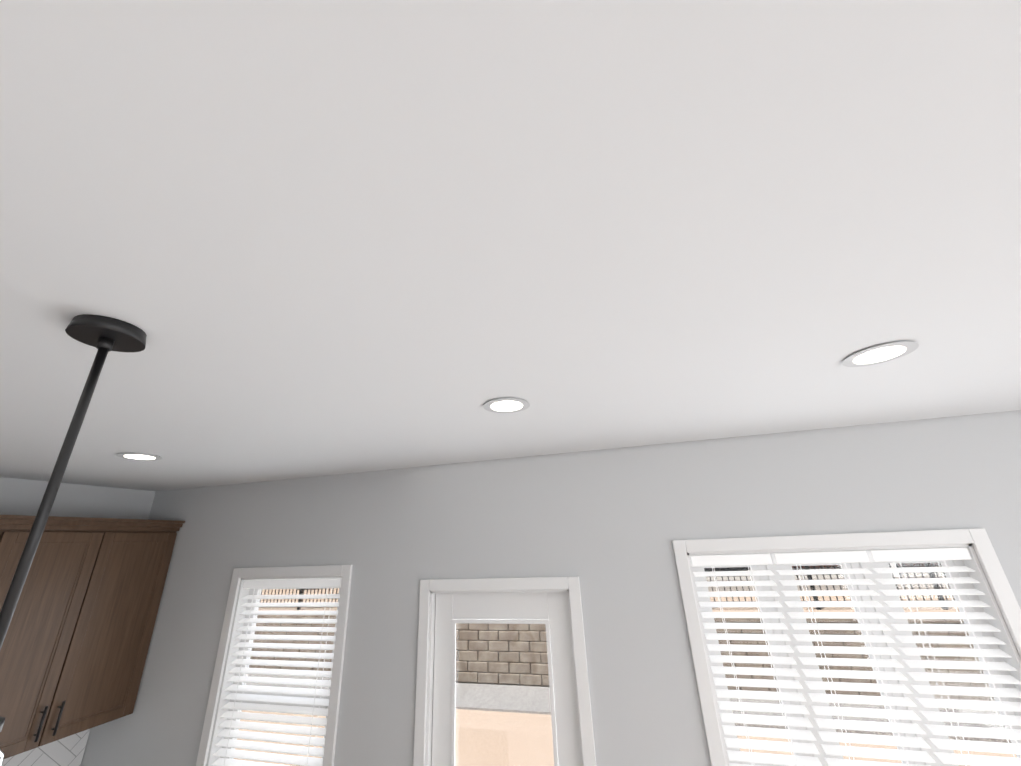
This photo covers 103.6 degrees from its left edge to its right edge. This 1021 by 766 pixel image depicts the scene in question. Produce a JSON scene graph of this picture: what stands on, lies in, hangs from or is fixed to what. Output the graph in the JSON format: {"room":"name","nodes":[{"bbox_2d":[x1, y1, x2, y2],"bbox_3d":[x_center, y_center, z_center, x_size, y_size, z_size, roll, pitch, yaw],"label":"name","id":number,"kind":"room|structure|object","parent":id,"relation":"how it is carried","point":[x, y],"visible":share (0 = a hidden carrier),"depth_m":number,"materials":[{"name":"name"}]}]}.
{"room":"kitchen","nodes":[
{"label":"kitchen","id":0,"kind":"room"},
{"bbox_2d":[0,477,154,518],"bbox_3d":[-3.998,0.519,-1.607,0.140,2.740,9.340,-8,-22,14],"label":"wall","id":1,"kind":"structure","parent":0,"point":[21,496],"depth_m":2.63,"materials":[{"name":"white paint"}]},
{"bbox_2d":[0,519,27,590],"bbox_3d":[-2.876,1.118,1.545,0.332,1.089,0.974,-8,-22,14],"label":"upper cabinet","id":2,"kind":"object","parent":1,"relation":"attached to","point":[11,534],"depth_m":2.09,"materials":[{"name":"brown wood"}]},
{"bbox_2d":[2,729,89,765],"bbox_3d":[-3.234,1.571,0.568,0.008,0.488,4.284,-8,-22,14],"label":"backsplash","id":3,"kind":"structure","parent":1,"relation":"attached to","point":[68,751],"depth_m":2.38,"materials":[{"name":"white tile"}]},
{"bbox_2d":[0,523,179,758],"bbox_3d":[-2.649,1.405,2.301,0.332,1.089,0.954,-8,-22,14],"label":"upper cabinet","id":4,"kind":"object","parent":1,"relation":"attached to","point":[74,648],"depth_m":2.31,"materials":[{"name":"brown wood"}]},
{"bbox_2d":[0,0,1020,491],"bbox_3d":[-0.506,-1.283,-1.895,7.480,0.120,9.480,-8,-22,14],"label":"ceiling","id":5,"kind":"structure","parent":0,"point":[302,238],"depth_m":0.63,"materials":[{"name":"white paint"}]},
{"bbox_2d":[0,314,146,765],"bbox_3d":[-0.843,0.283,0.708,0.124,0.862,0.124,-8,-22,14],"label":"pendant light","id":6,"kind":"object","parent":5,"relation":"hanging from","point":[104,335],"visible":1,"depth_m":0.79,"materials":[{"name":"black metal"}]},
{"bbox_2d":[116,453,161,459],"bbox_3d":[-1.817,0.361,1.969,0.170,0.007,0.170,-8,-22,14],"label":"recessed light","id":7,"kind":"object","parent":5,"relation":"in","point":[139,456],"visible":0.98,"depth_m":1.95,"materials":[{"name":"grey plastic"}]},
{"bbox_2d":[483,397,529,412],"bbox_3d":[-0.014,0.082,1.457,0.170,0.007,0.170,-8,-22,14],"label":"recessed light","id":8,"kind":"object","parent":5,"relation":"in","point":[506,405],"visible":1,"depth_m":1.45,"materials":[{"name":"grey plastic"}]},
{"bbox_2d":[842,341,918,366],"bbox_3d":[1.062,-0.082,1.158,0.170,0.007,0.170,-8,-22,14],"label":"recessed light","id":9,"kind":"object","parent":5,"relation":"in","point":[880,353],"visible":0.94,"depth_m":1.15,"materials":[{"name":"grey plastic"}]},
{"bbox_2d":[81,410,1020,765],"bbox_3d":[0.815,1.644,1.785,7.480,2.740,0.140,-8,-22,14],"label":"wall","id":10,"kind":"structure","parent":0,"point":[607,526],"depth_m":2.15,"materials":[{"name":"white paint"}]},
{"bbox_2d":[220,587,340,765],"bbox_3d":[-1.336,1.866,2.367,0.751,1.301,0.044,-8,-22,14],"label":"window","id":11,"kind":"structure","parent":10,"relation":"in","point":[257,591],"depth_m":2.46,"materials":[{"name":"white"}]},
{"bbox_2d":[211,578,341,765],"bbox_3d":[-1.350,1.847,2.319,0.739,1.291,0.056,-8,-22,14],"label":"window blind","id":12,"kind":"object","parent":11,"relation":"attached to","point":[311,721],"visible":0.9,"depth_m":2.35,"materials":[{"name":"white plastic"}]},
{"bbox_2d":[432,592,580,765],"bbox_3d":[-0.020,2.091,1.843,0.759,2.019,0.181,-8,-22,14],"label":"exterior door","id":13,"kind":"structure","parent":10,"relation":"in","point":[549,610],"depth_m":2.08,"materials":[{"name":"white"}]},
{"bbox_2d":[196,528,1020,765],"bbox_3d":[0.162,1.956,1.835,4.031,2.248,0.190,-8,-22,14],"label":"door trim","id":14,"kind":"structure","parent":10,"relation":"attached to","point":[994,574],"depth_m":1.97,"materials":[{"name":"white wood"}]},
{"bbox_2d":[692,547,1020,765],"bbox_3d":[1.484,1.589,1.628,1.121,1.681,0.054,-8,-22,14],"label":"window","id":15,"kind":"structure","parent":10,"relation":"in","point":[784,609],"depth_m":1.76,"materials":[{"name":"white"}]},
{"bbox_2d":[690,547,1020,765],"bbox_3d":[1.468,1.568,1.577,1.113,1.671,0.056,-8,-22,14],"label":"window blind","id":16,"kind":"object","parent":15,"relation":"attached to","point":[914,554],"visible":1,"depth_m":1.71,"materials":[{"name":"white plastic"}]},
{"label":"outside","id":17,"kind":"structure","parent":0,"visible":0},
{"bbox_2d":[234,588,1016,765],"bbox_3d":[12.732,12.426,27.441,65.000,1.380,59.859,-8,-22,14],"label":"ground","id":18,"kind":"structure","parent":17,"point":[508,720],"depth_m":5.76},
{"bbox_2d":[249,615,994,700],"bbox_3d":[5.028,4.295,6.386,36.390,1.066,0.526,-8,-22,14],"label":"blocks","id":19,"kind":"object","parent":18,"relation":"on","point":[471,640],"depth_m":7.29},
{"bbox_2d":[260,563,954,609],"bbox_3d":[4.948,3.492,7.429,32.035,1.234,0.070,-8,-22,14],"label":"fence","id":20,"kind":"object","parent":19,"relation":"on","point":[937,586],"depth_m":7.19,"materials":[{"name":"black"}]},
{"bbox_2d":[704,563,948,590],"bbox_3d":[9.507,3.191,14.395,13.300,6.520,10.200,-8,-22,14],"label":"house","id":21,"kind":"structure","parent":18,"relation":"on","point":[820,576],"depth_m":9.70,"materials":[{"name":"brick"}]}
]}

